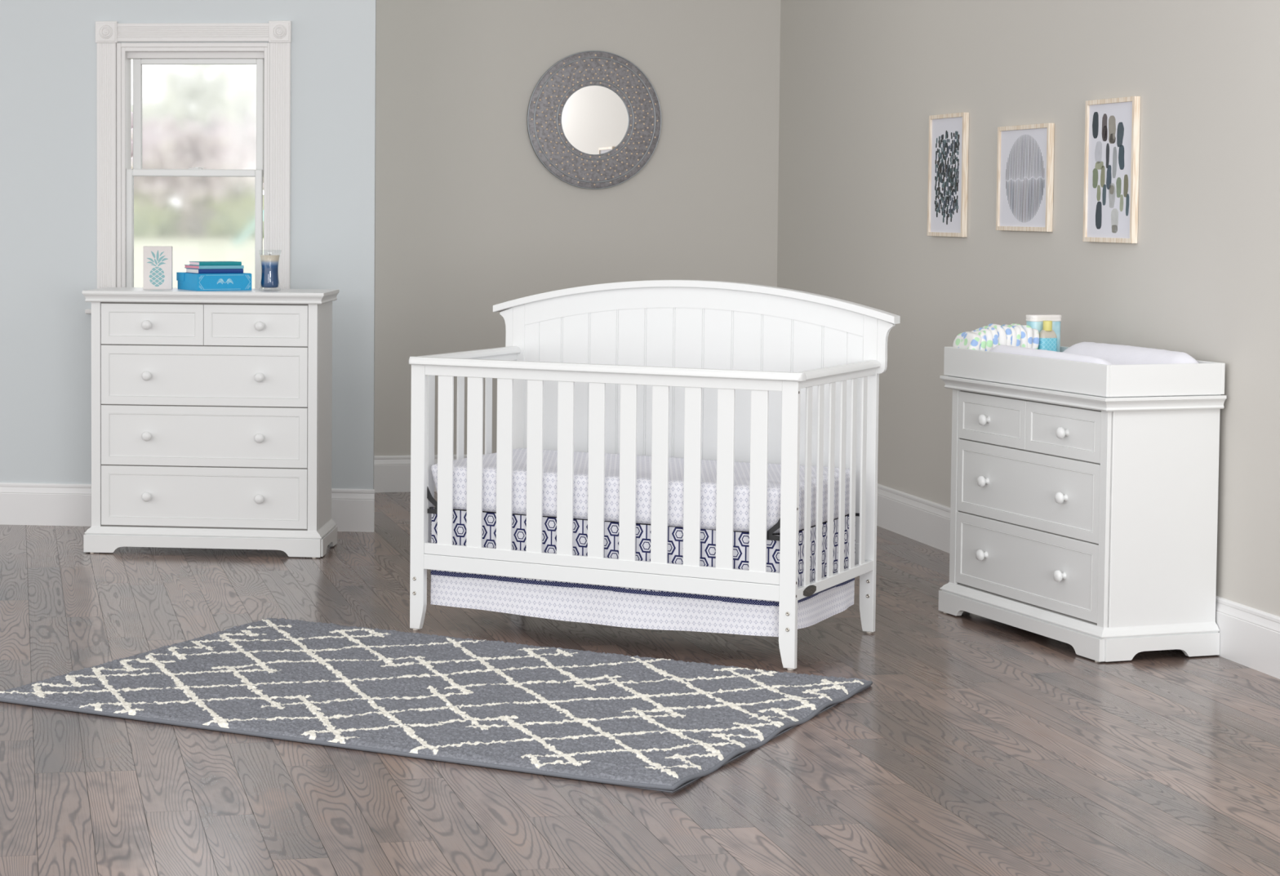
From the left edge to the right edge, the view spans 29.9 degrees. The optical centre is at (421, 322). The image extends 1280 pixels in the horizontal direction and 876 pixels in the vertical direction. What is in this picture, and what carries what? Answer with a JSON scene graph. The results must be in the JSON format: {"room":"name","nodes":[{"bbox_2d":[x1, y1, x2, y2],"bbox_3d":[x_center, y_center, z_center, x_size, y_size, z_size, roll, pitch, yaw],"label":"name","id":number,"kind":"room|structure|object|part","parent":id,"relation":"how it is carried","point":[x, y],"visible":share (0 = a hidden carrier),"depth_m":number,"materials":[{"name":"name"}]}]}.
{"room":"children's room","nodes":[
{"label":"children's room","id":0,"kind":"room"},
{"bbox_2d":[0,0,376,488],"bbox_3d":[-2.182,-0.797,10.739,3.990,3.400,0.120,1,3,6],"label":"wall","id":1,"kind":"structure","parent":0,"point":[48,62],"depth_m":10.60,"materials":[{"name":"blue paint"}]},
{"bbox_2d":[0,482,374,532],"bbox_3d":[-2.195,0.810,10.753,3.996,0.189,0.015,1,3,6],"label":"baseboard","id":2,"kind":"structure","parent":1,"relation":"attached to","point":[20,503],"depth_m":10.68,"materials":[{"name":"white paint"}]},
{"bbox_2d":[84,20,291,313],"bbox_3d":[-1.007,-0.651,10.595,0.960,1.367,0.165,1,3,6],"label":"window","id":3,"kind":"structure","parent":1,"relation":"in","point":[211,121],"depth_m":10.59,"materials":[{"name":"white paint"}]},
{"bbox_3d":[-1.016,-0.011,10.575,0.960,0.090,0.062,1,3,6],"label":"sill","id":4,"kind":"part","parent":3,"relation":"part of","materials":[{"name":"white paint"}]},
{"bbox_3d":[-1.399,-0.651,10.595,0.087,1.182,0.016,1,3,6],"label":"casing","id":5,"kind":"part","parent":3,"relation":"part of","materials":[{"name":"white paint"}]},
{"bbox_3d":[-1.006,-0.648,10.616,0.688,1.186,0.123,1,3,6],"label":"frame","id":6,"kind":"part","parent":3,"relation":"part of","materials":[{"name":"white paint"}]},
{"bbox_3d":[-1.008,-1.282,10.523,0.680,0.082,0.016,1,3,6],"label":"casing","id":7,"kind":"part","parent":3,"relation":"part of","materials":[{"name":"white paint"}]},
{"bbox_3d":[-1.011,-0.380,10.603,0.614,0.605,0.034,1,3,6],"label":"sash","id":8,"kind":"part","parent":3,"relation":"part of","materials":[{"name":"white plastic"}]},
{"bbox_3d":[-1.010,-0.393,10.602,0.560,0.520,0.003,1,3,6],"label":"pane","id":9,"kind":"part","parent":3,"relation":"part of","materials":[{"name":"clear glass"}]},
{"bbox_3d":[-0.993,-0.913,10.615,0.590,0.524,0.030,1,3,6],"label":"sash","id":10,"kind":"part","parent":3,"relation":"part of","materials":[{"name":"white plastic"}]},
{"bbox_3d":[-0.990,-0.916,10.613,0.528,0.473,0.003,1,3,6],"label":"pane","id":11,"kind":"part","parent":3,"relation":"part of","materials":[{"name":"clear glass"}]},
{"bbox_3d":[-0.624,-0.643,10.514,0.093,1.182,0.016,1,3,6],"label":"casing","id":12,"kind":"part","parent":3,"relation":"part of","materials":[{"name":"white paint"}]},
{"bbox_2d":[373,0,780,455],"bbox_3d":[0.658,-0.850,12.139,2.850,3.400,0.120,0,3,-10],"label":"wall","id":13,"kind":"structure","parent":0,"point":[469,220],"depth_m":12.06,"materials":[{"name":"grey paint"}]},
{"bbox_2d":[373,453,484,492],"bbox_3d":[0.547,0.759,12.132,2.598,0.184,0.014,0,3,-10],"label":"baseboard","id":14,"kind":"structure","parent":13,"relation":"attached to","point":[392,473],"depth_m":12.00,"materials":[{"name":"white paint"}]},
{"bbox_2d":[526,50,661,189],"bbox_3d":[0.880,-1.028,12.087,0.701,0.701,0.036,0,3,-10],"label":"wall mirror","id":15,"kind":"object","parent":13,"relation":"attached to","point":[593,119],"visible":1,"depth_m":12.08,"materials":[{"name":"metal"}]},
{"bbox_2d":[561,85,628,154],"bbox_3d":[0.879,-1.028,12.087,0.355,0.355,0.004,0,3,-9],"label":"mirror glass","id":16,"kind":"object","parent":15,"relation":"attached to","point":[595,118],"depth_m":12.08,"materials":[{"name":"white"}]},
{"bbox_2d":[0,491,1279,875],"bbox_3d":[-0.707,1.154,6.516,10.600,0.060,12.900,0,3,0],"label":"floor","id":17,"kind":"structure","parent":0,"point":[976,745],"depth_m":6.19,"materials":[{"name":"brown wood"}]},
{"bbox_2d":[82,287,339,558],"bbox_3d":[-0.875,0.406,9.983,1.005,1.087,0.433,1,3,6],"label":"dresser","id":18,"kind":"object","parent":17,"relation":"on","point":[211,411],"visible":0.99,"depth_m":9.80,"materials":[{"name":"white paint"}]},
{"bbox_3d":[-1.132,0.718,9.829,0.039,0.039,0.038,1,3,6],"label":"knob","id":19,"kind":"part","parent":18,"relation":"part of","materials":[{"name":"white paint"}]},
{"bbox_3d":[-1.131,0.468,9.816,0.039,0.039,0.038,1,3,6],"label":"knob","id":20,"kind":"part","parent":18,"relation":"part of","materials":[{"name":"white paint"}]},
{"bbox_3d":[-1.129,0.218,9.804,0.039,0.039,0.038,1,3,6],"label":"knob","id":21,"kind":"part","parent":18,"relation":"part of","materials":[{"name":"white paint"}]},
{"bbox_3d":[-1.128,0.009,9.793,0.039,0.039,0.038,1,3,6],"label":"knob","id":22,"kind":"part","parent":18,"relation":"part of","materials":[{"name":"white paint"}]},
{"bbox_3d":[-1.108,0.006,9.815,0.429,0.168,0.020,1,3,6],"label":"drawer","id":23,"kind":"part","parent":18,"relation":"part of","materials":[{"name":"white paint"}]},
{"bbox_2d":[142,246,172,288],"bbox_3d":[-1.108,-0.231,10.017,0.121,0.180,0.042,0,3,-3],"label":"block sign","id":24,"kind":"object","parent":18,"relation":"on","point":[157,260],"visible":1,"depth_m":10.00,"materials":[{"name":"white wood"}]},
{"bbox_3d":[-0.896,0.718,9.827,0.863,0.246,0.020,1,3,6],"label":"drawer","id":25,"kind":"part","parent":18,"relation":"part of","materials":[{"name":"white paint"}]},
{"bbox_3d":[-0.895,0.468,9.814,0.863,0.246,0.020,1,3,6],"label":"drawer","id":26,"kind":"part","parent":18,"relation":"part of","materials":[{"name":"white paint"}]},
{"bbox_3d":[-0.894,0.219,9.802,0.863,0.244,0.020,1,3,6],"label":"drawer","id":27,"kind":"part","parent":18,"relation":"part of","materials":[{"name":"white paint"}]},
{"bbox_3d":[-0.877,0.856,10.010,0.992,0.034,0.424,1,3,6],"label":"moulding","id":28,"kind":"part","parent":18,"relation":"part of","materials":[{"name":"white paint"}]},
{"bbox_2d":[176,271,251,290],"bbox_3d":[-0.870,-0.174,9.997,0.246,0.070,0.236,-1,3,-27],"label":"box","id":29,"kind":"object","parent":18,"relation":"on","point":[186,281],"visible":0.98,"depth_m":9.90,"materials":[{"name":"teal cardboard"}]},
{"bbox_3d":[-0.872,-0.193,10.001,0.246,0.034,0.224,-1,3,-27],"label":"lid","id":30,"kind":"part","parent":29,"relation":"part of","materials":[{"name":"blue cardboard"}]},
{"bbox_2d":[185,268,243,273],"bbox_3d":[-0.866,-0.218,9.973,0.199,0.018,0.153,-1,3,-27],"label":"book","id":31,"kind":"object","parent":29,"relation":"on","point":[188,270],"visible":0.9,"depth_m":9.91,"materials":[{"name":"blue paper"}]},
{"bbox_2d":[184,264,244,269],"bbox_3d":[-0.869,-0.235,9.982,0.198,0.014,0.177,-1,3,-27],"label":"book","id":32,"kind":"object","parent":31,"relation":"on","point":[188,266],"visible":0.9,"depth_m":9.91,"materials":[{"name":"teal paper"}]},
{"bbox_2d":[189,261,241,265],"bbox_3d":[-0.862,-0.248,9.956,0.187,0.015,0.123,-1,3,-27],"label":"book","id":33,"kind":"object","parent":32,"relation":"on","point":[191,263],"visible":1,"depth_m":9.91,"materials":[{"name":"teal paper"}]},
{"bbox_3d":[-0.678,0.011,9.767,0.432,0.168,0.020,1,3,6],"label":"drawer","id":34,"kind":"part","parent":18,"relation":"part of","materials":[{"name":"white paint"}]},
{"bbox_3d":[-0.664,0.723,9.776,0.039,0.039,0.038,1,3,6],"label":"knob","id":35,"kind":"part","parent":18,"relation":"part of","materials":[{"name":"white paint"}]},
{"bbox_3d":[-0.663,0.473,9.764,0.039,0.039,0.038,1,3,6],"label":"knob","id":36,"kind":"part","parent":18,"relation":"part of","materials":[{"name":"white paint"}]},
{"bbox_3d":[-0.661,0.224,9.752,0.039,0.039,0.038,1,3,6],"label":"knob","id":37,"kind":"part","parent":18,"relation":"part of","materials":[{"name":"white paint"}]},
{"bbox_3d":[-0.660,0.014,9.741,0.039,0.039,0.038,1,3,6],"label":"knob","id":38,"kind":"part","parent":18,"relation":"part of","materials":[{"name":"white paint"}]},
{"bbox_2d":[259,253,279,287],"bbox_3d":[-0.635,-0.221,9.981,0.098,0.168,0.098,1,3,6],"label":"candle","id":39,"kind":"object","parent":18,"relation":"on","point":[269,263],"visible":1,"depth_m":9.95,"materials":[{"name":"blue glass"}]},
{"bbox_3d":[-0.407,0.380,9.956,0.011,0.938,0.380,1,3,6],"label":"panel","id":40,"kind":"part","parent":18,"relation":"part of","materials":[{"name":"white paint"}]},
{"bbox_2d":[0,617,872,792],"bbox_3d":[0.048,1.085,7.080,2.175,0.036,1.534,2,3,29],"label":"area rug","id":41,"kind":"object","parent":17,"relation":"on","point":[661,724],"visible":1,"depth_m":6.91,"materials":[{"name":"grey fabric"}]},
{"bbox_2d":[408,280,900,670],"bbox_3d":[0.753,0.458,8.094,1.522,1.188,0.812,2,3,29],"label":"crib","id":42,"kind":"object","parent":17,"relation":"on","point":[726,373],"visible":0.99,"depth_m":7.98,"materials":[{"name":"white paint"}]},
{"bbox_3d":[-0.009,0.592,8.096,0.053,0.902,0.024,2,3,29],"label":"leg","id":43,"kind":"part","parent":42,"relation":"part of","materials":[{"name":"white paint"}]},
{"bbox_3d":[0.165,0.137,8.408,0.018,0.026,0.726,2,3,29],"label":"rail","id":44,"kind":"part","parent":42,"relation":"part of","materials":[{"name":"white paint"}]},
{"bbox_3d":[0.360,0.471,8.747,0.049,1.082,0.028,2,3,29],"label":"leg","id":45,"kind":"part","parent":42,"relation":"part of","materials":[{"name":"white paint"}]},
{"bbox_3d":[0.570,0.784,7.778,1.278,0.037,0.018,2,3,29],"label":"rail","id":46,"kind":"part","parent":42,"relation":"part of","materials":[{"name":"white paint"}]},
{"bbox_3d":[0.573,0.177,7.748,1.278,0.036,0.019,2,3,29],"label":"rail","id":47,"kind":"part","parent":42,"relation":"part of","materials":[{"name":"white paint"}]},
{"bbox_2d":[431,448,849,533],"bbox_3d":[0.750,0.562,8.085,1.312,0.153,0.684,2,3,29],"label":"mattress","id":48,"kind":"object","parent":42,"relation":"in","point":[676,465],"visible":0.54,"depth_m":7.83,"materials":[{"name":"fabric"}]},
{"bbox_2d":[430,507,855,636],"bbox_3d":[0.751,0.809,8.101,1.306,0.341,0.662,2,3,29],"label":"skirt","id":49,"kind":"object","parent":42,"relation":"hanging from","point":[612,606],"visible":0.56,"depth_m":7.81,"materials":[{"name":"fabric"}]},
{"bbox_3d":[0.591,0.871,7.821,1.280,0.015,0.009,2,3,29],"label":"dotted trim","id":50,"kind":"part","parent":49,"relation":"part of","materials":[{"name":"fabric"}]},
{"bbox_3d":[0.592,0.759,7.816,1.280,0.214,0.006,2,3,29],"label":"hexagon panel","id":51,"kind":"part","parent":49,"relation":"part of","materials":[{"name":"fabric"}]},
{"bbox_3d":[1.310,0.877,7.788,0.008,0.014,0.649,2,3,29],"label":"dotted trim","id":52,"kind":"part","parent":49,"relation":"part of","materials":[{"name":"fabric"}]},
{"bbox_3d":[1.310,0.764,7.783,0.021,0.214,0.649,2,3,29],"label":"hexagon panel","id":53,"kind":"part","parent":49,"relation":"part of","materials":[{"name":"fabric"}]},
{"bbox_3d":[0.940,0.340,8.408,1.290,0.795,0.014,2,3,29],"label":"headboard panel","id":54,"kind":"part","parent":42,"relation":"part of","materials":[{"name":"white paint"}]},
{"bbox_3d":[0.944,-0.055,8.392,1.286,0.167,0.026,2,3,29],"label":"arched rail","id":55,"kind":"part","parent":42,"relation":"part of","materials":[{"name":"white paint"}]},
{"bbox_3d":[1.151,0.630,7.443,0.053,0.902,0.024,2,3,29],"label":"leg","id":56,"kind":"part","parent":42,"relation":"part of","materials":[{"name":"white paint"}]},
{"bbox_3d":[1.348,0.837,7.773,0.019,0.035,0.726,2,3,29],"label":"rail","id":57,"kind":"part","parent":42,"relation":"part of","materials":[{"name":"white paint"}]},
{"bbox_3d":[1.351,0.177,7.740,0.018,0.026,0.726,2,3,29],"label":"rail","id":58,"kind":"part","parent":42,"relation":"part of","materials":[{"name":"white paint"}]},
{"bbox_3d":[0.939,0.776,8.432,1.286,0.088,0.023,2,3,29],"label":"rail","id":59,"kind":"part","parent":42,"relation":"part of","materials":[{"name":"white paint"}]},
{"bbox_3d":[1.522,0.510,8.092,0.049,1.082,0.028,2,3,29],"label":"leg","id":60,"kind":"part","parent":42,"relation":"part of","materials":[{"name":"white paint"}]},
{"bbox_2d":[938,375,1226,662],"bbox_3d":[2.223,0.636,8.118,0.452,0.849,1.023,-1,3,-18],"label":"dresser","id":61,"kind":"object","parent":17,"relation":"on","point":[1088,523],"visible":0.99,"depth_m":7.72,"materials":[{"name":"white paint"}]},
{"bbox_3d":[1.951,0.809,8.293,0.038,0.039,0.039,-1,3,-18],"label":"knob","id":62,"kind":"part","parent":61,"relation":"part of","materials":[{"name":"white paint"}]},
{"bbox_3d":[1.953,0.551,8.280,0.038,0.039,0.039,-1,3,-18],"label":"knob","id":63,"kind":"part","parent":61,"relation":"part of","materials":[{"name":"white paint"}]},
{"bbox_3d":[1.954,0.337,8.270,0.038,0.039,0.039,-1,3,-18],"label":"knob","id":64,"kind":"part","parent":61,"relation":"part of","materials":[{"name":"white paint"}]},
{"bbox_3d":[1.983,0.336,8.257,0.020,0.166,0.436,-1,3,-18],"label":"drawer","id":65,"kind":"part","parent":61,"relation":"part of","materials":[{"name":"white paint"}]},
{"bbox_3d":[2.048,0.819,8.071,0.020,0.252,0.876,-1,3,-18],"label":"drawer","id":66,"kind":"part","parent":61,"relation":"part of","materials":[{"name":"white paint"}]},
{"bbox_3d":[2.050,0.561,8.059,0.020,0.255,0.876,-1,3,-18],"label":"drawer","id":67,"kind":"part","parent":61,"relation":"part of","materials":[{"name":"white paint"}]},
{"bbox_3d":[2.099,0.833,7.833,0.038,0.039,0.039,-1,3,-18],"label":"knob","id":68,"kind":"part","parent":61,"relation":"part of","materials":[{"name":"white paint"}]},
{"bbox_3d":[2.101,0.575,7.820,0.038,0.039,0.039,-1,3,-18],"label":"knob","id":69,"kind":"part","parent":61,"relation":"part of","materials":[{"name":"white paint"}]},
{"bbox_3d":[2.102,0.361,7.810,0.038,0.039,0.039,-1,3,-18],"label":"knob","id":70,"kind":"part","parent":61,"relation":"part of","materials":[{"name":"white paint"}]},
{"bbox_3d":[2.118,0.358,7.840,0.020,0.166,0.439,-1,3,-18],"label":"drawer","id":71,"kind":"part","parent":61,"relation":"part of","materials":[{"name":"white paint"}]},
{"bbox_3d":[2.225,0.967,8.136,0.443,0.034,1.005,-1,3,-18],"label":"moulding","id":72,"kind":"part","parent":61,"relation":"part of","materials":[{"name":"white paint"}]},
{"bbox_2d":[943,346,1225,397],"bbox_3d":[2.230,0.159,8.096,0.442,0.103,1.005,-1,3,-18],"label":"tray","id":73,"kind":"object","parent":61,"relation":"on","point":[1203,377],"visible":0.92,"depth_m":7.68,"materials":[{"name":"white paint"}]},
{"bbox_2d":[952,331,982,350],"bbox_3d":[1.934,0.109,8.435,0.066,0.154,0.130,0,3,-15],"label":"folded nappy","id":74,"kind":"object","parent":73,"relation":"on","point":[967,340],"visible":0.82,"depth_m":8.40,"materials":[{"name":"white fabric"}]},
{"bbox_2d":[971,330,986,351],"bbox_3d":[1.960,0.107,8.443,0.051,0.159,0.119,-1,3,-18],"label":"folded nappy","id":75,"kind":"object","parent":73,"relation":"on","point":[982,334],"visible":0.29,"depth_m":8.39,"materials":[{"name":"white fabric"}]},
{"bbox_2d":[974,327,992,351],"bbox_3d":[1.983,0.102,8.451,0.047,0.169,0.121,-1,3,-23],"label":"folded nappy","id":76,"kind":"object","parent":73,"relation":"on","point":[988,335],"visible":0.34,"depth_m":8.40,"materials":[{"name":"white fabric"}]},
{"bbox_2d":[982,325,999,348],"bbox_3d":[2.007,0.099,8.458,0.049,0.174,0.120,0,3,-15],"label":"folded nappy","id":77,"kind":"object","parent":73,"relation":"on","point":[993,331],"visible":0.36,"depth_m":8.40,"materials":[{"name":"white fabric"}]},
{"bbox_2d":[987,323,1006,345],"bbox_3d":[2.029,0.095,8.465,0.051,0.182,0.122,-1,3,-18],"label":"folded nappy","id":78,"kind":"object","parent":73,"relation":"on","point":[1001,331],"visible":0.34,"depth_m":8.41,"materials":[{"name":"white fabric"}]},
{"bbox_2d":[1001,325,1012,346],"bbox_3d":[2.053,0.095,8.472,0.050,0.174,0.122,-1,3,-20],"label":"folded nappy","id":79,"kind":"object","parent":73,"relation":"on","point":[1008,331],"visible":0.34,"depth_m":8.42,"materials":[{"name":"white fabric"}]},
{"bbox_2d":[1001,324,1017,346],"bbox_3d":[2.074,0.096,8.480,0.057,0.179,0.120,0,3,-15],"label":"folded nappy","id":80,"kind":"object","parent":73,"relation":"on","point":[1014,332],"visible":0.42,"depth_m":8.43,"materials":[{"name":"white fabric"}]},
{"bbox_2d":[1008,324,1021,346],"bbox_3d":[2.096,0.096,8.486,0.047,0.177,0.120,0,3,-14],"label":"folded nappy","id":81,"kind":"object","parent":73,"relation":"on","point":[1018,330],"visible":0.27,"depth_m":8.43,"materials":[{"name":"white fabric"}]},
{"bbox_2d":[1010,323,1027,347],"bbox_3d":[2.121,0.094,8.493,0.035,0.180,0.120,-1,3,-18],"label":"folded nappy","id":82,"kind":"object","parent":73,"relation":"on","point":[1024,340],"visible":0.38,"depth_m":8.44,"materials":[{"name":"white fabric"}]},
{"bbox_2d":[1021,324,1032,348],"bbox_3d":[2.137,0.097,8.499,0.041,0.179,0.122,-1,3,-19],"label":"folded nappy","id":83,"kind":"object","parent":73,"relation":"on","point":[1028,329],"visible":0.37,"depth_m":8.45,"materials":[{"name":"white fabric"}]},
{"bbox_2d":[1031,328,1039,349],"bbox_3d":[2.163,0.100,8.508,0.049,0.166,0.118,-1,3,-20],"label":"folded nappy","id":84,"kind":"object","parent":73,"relation":"on","point":[1035,343],"visible":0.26,"depth_m":8.46,"materials":[{"name":"white fabric"}]},
{"bbox_2d":[1025,314,1062,351],"bbox_3d":[2.232,0.076,8.548,0.129,0.212,0.062,-1,3,-18],"label":"tub","id":85,"kind":"object","parent":73,"relation":"on","point":[1034,321],"visible":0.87,"depth_m":8.52,"materials":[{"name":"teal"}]},
{"bbox_3d":[2.232,-0.017,8.543,0.129,0.024,0.062,-1,3,-18],"label":"lid","id":86,"kind":"part","parent":85,"relation":"part of","materials":[{"name":"white plastic"}]},
{"bbox_2d":[1037,320,1057,351],"bbox_3d":[2.229,0.089,8.485,0.068,0.193,0.040,-1,3,-18],"label":"lotion bottle","id":87,"kind":"object","parent":73,"relation":"on","point":[1047,336],"visible":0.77,"depth_m":8.47,"materials":[{"name":"teal plastic"}]},
{"bbox_2d":[989,342,1198,364],"bbox_3d":[2.252,0.143,8.025,0.406,0.127,0.819,-1,3,-18],"label":"changing pad","id":88,"kind":"object","parent":73,"relation":"in","point":[1084,352],"visible":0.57,"depth_m":7.99,"materials":[{"name":"white fabric"}]},
{"bbox_3d":[2.393,0.627,7.673,0.399,0.702,0.011,-1,3,-18],"label":"panel","id":89,"kind":"part","parent":61,"relation":"part of","materials":[{"name":"white paint"}]},
{"bbox_2d":[777,0,1279,616],"bbox_3d":[2.372,-0.708,9.472,0.120,3.400,5.750,0,3,-9],"label":"wall","id":90,"kind":"structure","parent":0,"point":[861,82],"depth_m":8.98,"materials":[{"name":"grey paint"}]},
{"bbox_2d":[927,112,968,237],"bbox_3d":[2.211,-0.619,10.006,0.023,0.513,0.386,0,3,-9],"label":"picture frame","id":91,"kind":"object","parent":90,"relation":"attached to","point":[948,134],"visible":1,"depth_m":9.99,"materials":[{"name":"white paper"}]},
{"bbox_3d":[2.181,-0.628,10.188,0.022,0.513,0.016,0,3,-9],"label":"frame","id":92,"kind":"part","parent":91,"relation":"part of","materials":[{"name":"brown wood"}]},
{"bbox_3d":[2.210,-0.371,10.019,0.022,0.016,0.386,0,3,-9],"label":"frame","id":93,"kind":"part","parent":91,"relation":"part of","materials":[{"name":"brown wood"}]},
{"bbox_3d":[2.213,-0.867,9.994,0.022,0.016,0.386,0,3,-9],"label":"frame","id":94,"kind":"part","parent":91,"relation":"part of","materials":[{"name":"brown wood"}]},
{"bbox_3d":[2.241,-0.610,9.824,0.022,0.513,0.016,0,3,-9],"label":"frame","id":95,"kind":"part","parent":91,"relation":"part of","materials":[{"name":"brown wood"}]},
{"bbox_2d":[995,123,1054,231],"bbox_3d":[2.339,-0.561,9.236,0.022,0.410,0.483,0,3,-9],"label":"picture frame","id":96,"kind":"object","parent":90,"relation":"attached to","point":[1025,153],"visible":1,"depth_m":9.22,"materials":[{"name":"white paper"}]},
{"bbox_3d":[2.301,-0.572,9.466,0.022,0.410,0.016,0,3,-9],"label":"frame","id":97,"kind":"part","parent":96,"relation":"part of","materials":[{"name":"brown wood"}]},
{"bbox_3d":[2.338,-0.364,9.246,0.022,0.016,0.483,0,3,-9],"label":"frame","id":98,"kind":"part","parent":96,"relation":"part of","materials":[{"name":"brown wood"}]},
{"bbox_3d":[2.340,-0.757,9.226,0.022,0.016,0.483,0,3,-9],"label":"frame","id":99,"kind":"part","parent":96,"relation":"part of","materials":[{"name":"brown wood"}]},
{"bbox_3d":[2.377,-0.549,9.006,0.022,0.410,0.016,0,3,-9],"label":"frame","id":100,"kind":"part","parent":96,"relation":"part of","materials":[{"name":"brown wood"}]},
{"bbox_2d":[876,483,1279,679],"bbox_3d":[2.297,0.896,9.541,0.014,0.188,5.750,0,3,-9],"label":"baseboard","id":101,"kind":"structure","parent":90,"relation":"attached to","point":[1250,637],"depth_m":7.71,"materials":[{"name":"white paint"}]},
{"bbox_2d":[1083,96,1140,243],"bbox_3d":[2.461,-0.543,8.499,0.023,0.512,0.390,0,3,-9],"label":"picture frame","id":102,"kind":"object","parent":90,"relation":"attached to","point":[1112,126],"visible":1,"depth_m":8.49,"materials":[{"name":"white paper"}]},
{"bbox_3d":[2.430,-0.552,8.683,0.022,0.512,0.016,0,3,-9],"label":"frame","id":103,"kind":"part","parent":102,"relation":"part of","materials":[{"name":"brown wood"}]},
{"bbox_3d":[2.459,-0.295,8.511,0.022,0.016,0.390,0,3,-9],"label":"frame","id":104,"kind":"part","parent":102,"relation":"part of","materials":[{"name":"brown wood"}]},
{"bbox_3d":[2.462,-0.790,8.486,0.022,0.016,0.390,0,3,-9],"label":"frame","id":105,"kind":"part","parent":102,"relation":"part of","materials":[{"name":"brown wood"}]},
{"bbox_3d":[2.491,-0.533,8.315,0.022,0.512,0.016,0,3,-9],"label":"frame","id":106,"kind":"part","parent":102,"relation":"part of","materials":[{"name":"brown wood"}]},
{"bbox_3d":[-16.989,-2.094,66.583,46.000,0.773,106.800,0,3,0],"label":"lawn","id":107,"kind":"structure","parent":0,"visible":0},
{"bbox_2d":[131,111,133,142],"bbox_3d":[-9.652,-5.099,82.405,4.550,4.403,2.883,0,3,0],"label":"blossom tree","id":108,"kind":"object","parent":107,"relation":"on","point":[131,112],"visible":0.02,"depth_m":81.80,"materials":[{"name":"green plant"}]},
{"bbox_2d":[131,128,263,189],"bbox_3d":[-7.910,-4.856,79.437,6.078,4.268,3.779,0,3,0],"label":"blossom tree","id":109,"kind":"object","parent":107,"relation":"on","point":[131,128],"visible":0.02,"depth_m":78.51,"materials":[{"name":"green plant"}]},
{"bbox_2d":[262,195,263,237],"bbox_3d":[-5.789,-3.672,80.451,2.078,1.761,1.592,0,3,0],"label":"shrub","id":110,"kind":"object","parent":107,"relation":"on","point":[263,195],"visible":0.02,"depth_m":79.86,"materials":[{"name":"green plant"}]}
]}

